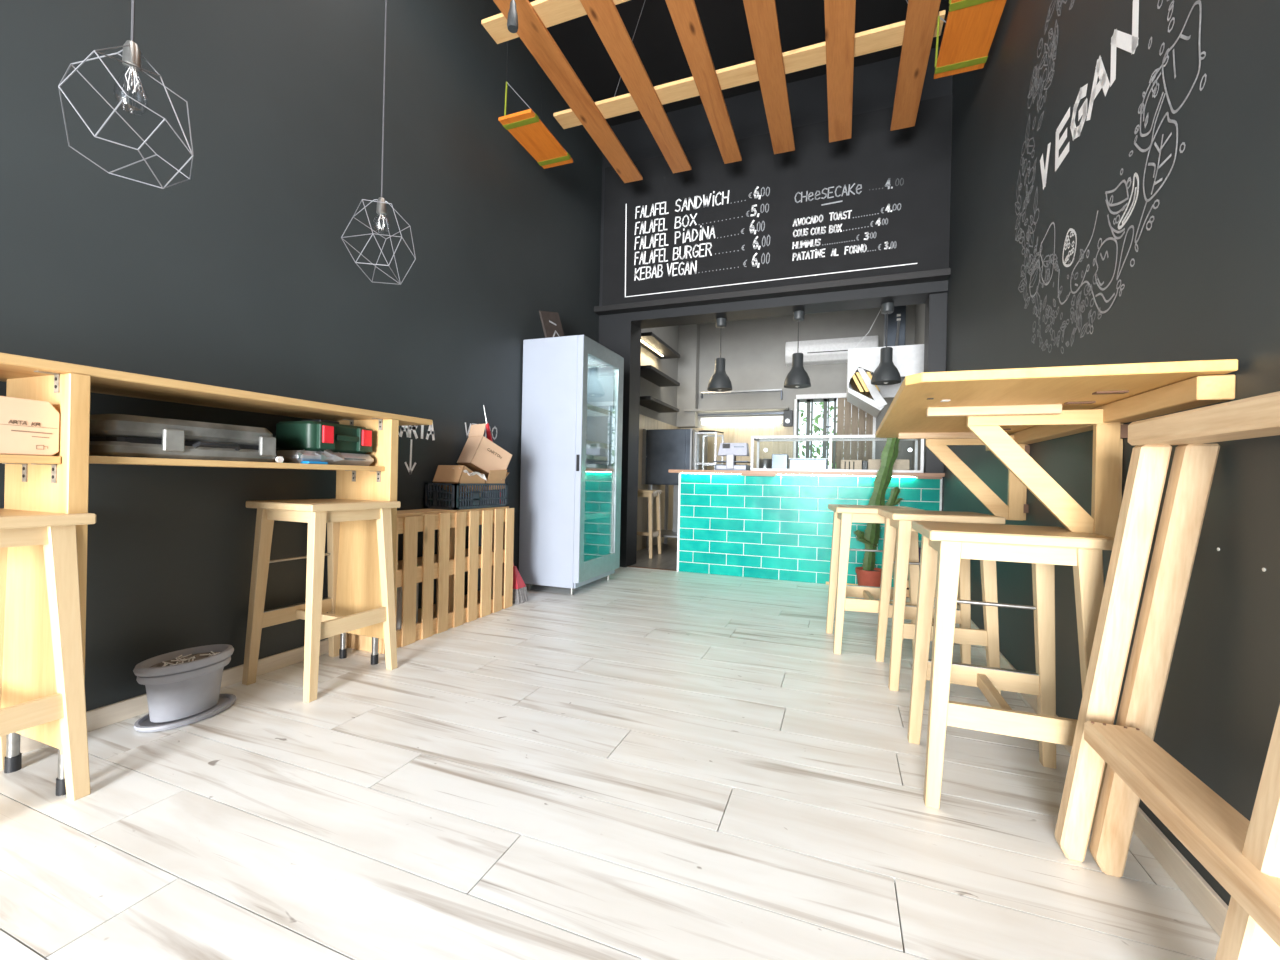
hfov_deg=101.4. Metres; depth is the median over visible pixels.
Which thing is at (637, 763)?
floor
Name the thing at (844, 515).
bar stool
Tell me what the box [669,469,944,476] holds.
countertop
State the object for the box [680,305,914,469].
wall
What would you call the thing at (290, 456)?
bag
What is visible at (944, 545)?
bar stool
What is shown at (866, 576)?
pot
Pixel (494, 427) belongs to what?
wall lettering
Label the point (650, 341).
shelf
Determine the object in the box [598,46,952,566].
wall
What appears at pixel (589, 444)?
wire shelf
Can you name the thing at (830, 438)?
display case
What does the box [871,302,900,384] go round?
pendant lamp
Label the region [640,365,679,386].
shelf
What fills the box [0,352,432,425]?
countertop
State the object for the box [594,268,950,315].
trim
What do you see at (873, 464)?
carton
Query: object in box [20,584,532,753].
baseboard
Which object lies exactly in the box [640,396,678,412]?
shelf
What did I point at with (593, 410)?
wire shelf
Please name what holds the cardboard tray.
in the display case at (830, 438)
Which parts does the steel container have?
lid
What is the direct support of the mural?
attached to the wall at (1203, 283)
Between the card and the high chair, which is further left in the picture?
the card
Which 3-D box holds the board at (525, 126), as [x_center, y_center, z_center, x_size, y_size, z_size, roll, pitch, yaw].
[-0.704,-2.934,3.668,0.258,1.152,0.570,1,0,21]
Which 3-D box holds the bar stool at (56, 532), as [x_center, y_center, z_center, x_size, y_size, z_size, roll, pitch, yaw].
[-1.700,0.453,1.263,0.404,0.740,0.410,1,0,21]
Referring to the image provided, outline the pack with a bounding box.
[862,461,867,469]
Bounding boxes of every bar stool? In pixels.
[0,508,95,800]
[242,498,400,702]
[637,490,662,558]
[826,504,921,653]
[875,509,1005,693]
[907,521,1113,831]
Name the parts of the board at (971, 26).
cord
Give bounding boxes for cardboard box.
[0,396,59,455]
[432,465,485,496]
[457,424,511,480]
[480,470,508,490]
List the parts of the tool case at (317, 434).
handle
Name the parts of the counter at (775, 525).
edge trim, edge trim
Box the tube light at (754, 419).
[700,416,782,424]
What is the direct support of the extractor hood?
hanging from the ceiling
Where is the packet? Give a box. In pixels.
[301,461,327,463]
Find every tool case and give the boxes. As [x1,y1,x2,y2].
[89,414,283,462]
[276,419,372,453]
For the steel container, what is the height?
0.142 m
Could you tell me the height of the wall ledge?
0.095 m
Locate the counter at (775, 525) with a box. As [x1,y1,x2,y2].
[669,469,944,587]
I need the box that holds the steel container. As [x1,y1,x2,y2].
[772,454,827,468]
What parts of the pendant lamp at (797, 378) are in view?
lamp shade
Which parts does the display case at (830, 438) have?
glass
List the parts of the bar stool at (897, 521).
leg, leg, footrest rod, rail, kick plate, seat, rail, leg, leg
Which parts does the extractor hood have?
drip panel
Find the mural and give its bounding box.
[1015,0,1206,353]
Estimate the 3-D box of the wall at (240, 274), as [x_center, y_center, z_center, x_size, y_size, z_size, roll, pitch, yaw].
[-1.871,-1.357,1.582,0.120,4.350,13.800,1,0,21]
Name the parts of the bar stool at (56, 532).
leg, rail, seat, leg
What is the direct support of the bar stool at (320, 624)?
on the floor
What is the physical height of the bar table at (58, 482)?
1.130 m
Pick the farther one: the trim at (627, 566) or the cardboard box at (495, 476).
the trim at (627, 566)
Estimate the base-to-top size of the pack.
0.084 m
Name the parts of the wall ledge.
ledge rail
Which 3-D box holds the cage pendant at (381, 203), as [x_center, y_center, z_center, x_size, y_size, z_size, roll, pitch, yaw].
[-1.102,-2.189,2.292,0.350,2.655,0.245,1,0,44]
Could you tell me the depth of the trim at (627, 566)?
5.06 m
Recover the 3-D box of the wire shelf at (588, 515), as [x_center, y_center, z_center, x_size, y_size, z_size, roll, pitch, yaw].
[-0.556,0.282,4.237,0.424,0.038,0.678,1,0,21]
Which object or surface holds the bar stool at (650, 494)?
on the floor
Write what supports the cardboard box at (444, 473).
in the plastic crate at (477, 498)
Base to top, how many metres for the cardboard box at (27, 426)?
0.151 m
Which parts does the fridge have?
door handle, kick panel, door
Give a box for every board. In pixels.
[498,41,572,168]
[602,94,952,305]
[934,0,1006,78]
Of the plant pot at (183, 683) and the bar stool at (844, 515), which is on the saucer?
the plant pot at (183, 683)
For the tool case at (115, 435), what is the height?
0.125 m
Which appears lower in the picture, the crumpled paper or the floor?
the floor
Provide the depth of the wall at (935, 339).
4.20 m
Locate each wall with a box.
[0,0,678,711]
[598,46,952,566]
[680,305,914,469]
[912,304,924,469]
[923,293,947,510]
[943,0,1279,905]
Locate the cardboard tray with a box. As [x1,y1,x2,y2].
[841,460,861,469]
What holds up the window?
in the wall at (753, 350)
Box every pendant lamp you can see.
[707,318,731,391]
[784,311,810,388]
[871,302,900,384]
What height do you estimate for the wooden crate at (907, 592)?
0.130 m
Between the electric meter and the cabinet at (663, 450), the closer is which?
the cabinet at (663, 450)
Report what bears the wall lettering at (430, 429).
attached to the wall at (240, 274)
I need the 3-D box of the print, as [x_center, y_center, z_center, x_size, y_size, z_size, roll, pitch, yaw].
[-1.539,-0.113,1.302,0.001,0.070,0.131,1,0,21]
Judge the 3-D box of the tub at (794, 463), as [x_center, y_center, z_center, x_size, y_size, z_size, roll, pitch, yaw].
[1.547,-0.140,4.816,0.320,0.097,0.140,1,0,21]
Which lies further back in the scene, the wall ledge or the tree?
the tree
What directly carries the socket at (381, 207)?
attached to the cage pendant at (381, 203)
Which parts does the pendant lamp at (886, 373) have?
lamp shade, cord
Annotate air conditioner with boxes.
[785,335,878,365]
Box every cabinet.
[642,428,707,549]
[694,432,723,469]
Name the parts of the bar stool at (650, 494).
rail, seat, leg, rail, leg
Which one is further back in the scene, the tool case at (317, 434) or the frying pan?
the frying pan
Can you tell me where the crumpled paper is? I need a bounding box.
[460,468,486,480]
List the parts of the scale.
platter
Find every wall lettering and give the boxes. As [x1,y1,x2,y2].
[398,424,434,473]
[465,422,496,439]
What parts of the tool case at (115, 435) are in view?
lid, handle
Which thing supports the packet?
on the bar table at (58, 482)
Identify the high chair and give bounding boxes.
[1055,391,1279,959]
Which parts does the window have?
sash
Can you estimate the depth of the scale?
5.05 m
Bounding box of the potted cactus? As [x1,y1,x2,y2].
[854,438,903,586]
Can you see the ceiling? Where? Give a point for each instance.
(801, 23)
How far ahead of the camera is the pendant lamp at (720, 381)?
4.95 m
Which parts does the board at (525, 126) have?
cord, cord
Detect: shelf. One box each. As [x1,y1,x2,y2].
[585,476,611,480]
[585,512,610,519]
[586,440,611,448]
[587,404,612,415]
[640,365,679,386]
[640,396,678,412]
[641,332,679,358]
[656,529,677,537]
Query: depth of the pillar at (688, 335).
7.70 m
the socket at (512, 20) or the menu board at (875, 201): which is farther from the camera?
the menu board at (875, 201)
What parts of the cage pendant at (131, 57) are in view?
bulb, cord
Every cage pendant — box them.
[58,0,193,188]
[341,0,415,284]
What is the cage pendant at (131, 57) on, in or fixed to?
hanging from the ceiling
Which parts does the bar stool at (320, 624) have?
leg, rail, kick plate, footrest rod, leg, rail, seat, leg, rail, leg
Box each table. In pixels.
[0,352,432,795]
[875,359,1237,537]
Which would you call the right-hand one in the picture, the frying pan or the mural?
the mural
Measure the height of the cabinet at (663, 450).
1.475 m
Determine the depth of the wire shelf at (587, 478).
4.21 m
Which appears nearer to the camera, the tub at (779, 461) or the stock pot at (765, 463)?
the tub at (779, 461)
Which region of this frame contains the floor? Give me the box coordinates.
[0,538,1219,959]
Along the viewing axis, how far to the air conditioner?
6.98 m
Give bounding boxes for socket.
[122,40,141,71]
[376,197,386,215]
[507,0,517,32]
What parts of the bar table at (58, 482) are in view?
shelf, shelf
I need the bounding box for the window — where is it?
[793,393,875,468]
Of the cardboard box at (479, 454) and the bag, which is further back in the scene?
the cardboard box at (479, 454)
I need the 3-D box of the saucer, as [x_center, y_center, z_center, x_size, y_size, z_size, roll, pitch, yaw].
[-1.585,0.814,1.837,0.196,0.021,0.291,1,0,21]
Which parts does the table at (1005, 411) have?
bracket frame, bracket post, wall post, bracket frame, bracket post, wall post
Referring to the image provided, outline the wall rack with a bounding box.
[700,389,782,399]
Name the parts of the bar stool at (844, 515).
leg, leg, footrest rod, rail, rail, kick plate, seat, rail, leg, leg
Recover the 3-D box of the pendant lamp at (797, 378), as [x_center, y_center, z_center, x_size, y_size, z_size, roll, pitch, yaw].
[1.429,-1.176,4.740,0.236,0.680,0.236,1,0,21]
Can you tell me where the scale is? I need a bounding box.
[713,443,750,470]
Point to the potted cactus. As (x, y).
(867, 575)
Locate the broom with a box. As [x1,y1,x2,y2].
[483,405,527,603]
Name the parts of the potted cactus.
stem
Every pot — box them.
[133,644,233,722]
[759,458,771,468]
[855,567,881,586]
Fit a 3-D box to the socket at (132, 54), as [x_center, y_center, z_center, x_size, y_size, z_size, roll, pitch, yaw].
[-1.440,-1.204,1.486,0.040,0.076,0.040,1,0,21]
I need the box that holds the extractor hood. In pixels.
[846,305,923,417]
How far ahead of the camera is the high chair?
1.07 m
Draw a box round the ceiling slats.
[481,0,944,182]
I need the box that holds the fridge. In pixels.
[519,335,623,594]
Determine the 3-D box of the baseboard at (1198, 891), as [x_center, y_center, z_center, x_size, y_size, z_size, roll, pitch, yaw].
[0.364,0.836,-0.894,0.012,0.066,10.801,1,0,22]
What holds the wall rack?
attached to the wall at (753, 350)
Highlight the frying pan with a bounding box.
[699,430,723,432]
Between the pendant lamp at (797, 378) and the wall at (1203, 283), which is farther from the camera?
the pendant lamp at (797, 378)
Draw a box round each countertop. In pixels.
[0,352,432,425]
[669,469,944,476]
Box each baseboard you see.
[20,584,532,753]
[957,604,1227,937]
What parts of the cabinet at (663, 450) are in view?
frame, leg, door, leg, stand panel, edge post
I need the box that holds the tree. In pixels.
[798,399,865,468]
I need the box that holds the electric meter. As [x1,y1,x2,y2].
[783,410,792,426]
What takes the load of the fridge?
on the floor
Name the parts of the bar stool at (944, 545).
leg, leg, rail, kick plate, footrest rod, rail, rail, seat, leg, leg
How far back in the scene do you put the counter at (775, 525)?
4.62 m
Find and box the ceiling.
[529,0,949,125]
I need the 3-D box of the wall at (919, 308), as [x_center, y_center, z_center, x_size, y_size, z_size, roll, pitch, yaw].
[3.146,-0.781,5.601,0.120,3.400,2.700,1,0,21]
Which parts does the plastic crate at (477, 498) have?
panel, panel, panel, panel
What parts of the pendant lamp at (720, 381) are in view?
lamp shade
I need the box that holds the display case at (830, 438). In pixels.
[750,435,923,472]
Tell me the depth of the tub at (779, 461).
4.84 m
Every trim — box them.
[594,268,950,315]
[627,566,676,570]
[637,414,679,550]
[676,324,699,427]
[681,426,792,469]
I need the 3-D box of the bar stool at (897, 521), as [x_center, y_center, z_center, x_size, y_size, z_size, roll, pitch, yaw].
[1.302,0.515,2.325,0.410,0.740,0.404,1,0,16]
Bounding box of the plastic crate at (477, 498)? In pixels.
[424,483,508,509]
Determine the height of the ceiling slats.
0.851 m
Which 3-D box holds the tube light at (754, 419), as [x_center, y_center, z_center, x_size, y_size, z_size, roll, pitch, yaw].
[1.450,-0.855,7.531,1.190,0.108,0.108,1,0,21]
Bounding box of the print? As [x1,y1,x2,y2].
[3,420,57,449]
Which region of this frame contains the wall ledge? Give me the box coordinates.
[684,406,788,415]
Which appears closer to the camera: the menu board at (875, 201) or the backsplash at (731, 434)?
the menu board at (875, 201)
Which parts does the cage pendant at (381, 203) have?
cord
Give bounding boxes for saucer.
[134,693,235,731]
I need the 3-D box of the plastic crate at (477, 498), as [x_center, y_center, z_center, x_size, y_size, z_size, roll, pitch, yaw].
[-1.061,0.094,3.245,0.227,0.150,0.505,1,0,21]
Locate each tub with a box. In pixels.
[772,454,788,468]
[789,459,826,468]
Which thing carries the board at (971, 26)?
hanging from the ceiling
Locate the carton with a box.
[867,459,909,469]
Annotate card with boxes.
[539,311,563,337]
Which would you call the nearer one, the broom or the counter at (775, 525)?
the broom
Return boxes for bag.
[274,449,373,465]
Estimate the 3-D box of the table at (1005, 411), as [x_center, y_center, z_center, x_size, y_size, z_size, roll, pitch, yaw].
[1.197,-0.034,1.906,0.602,0.390,1.785,1,0,21]

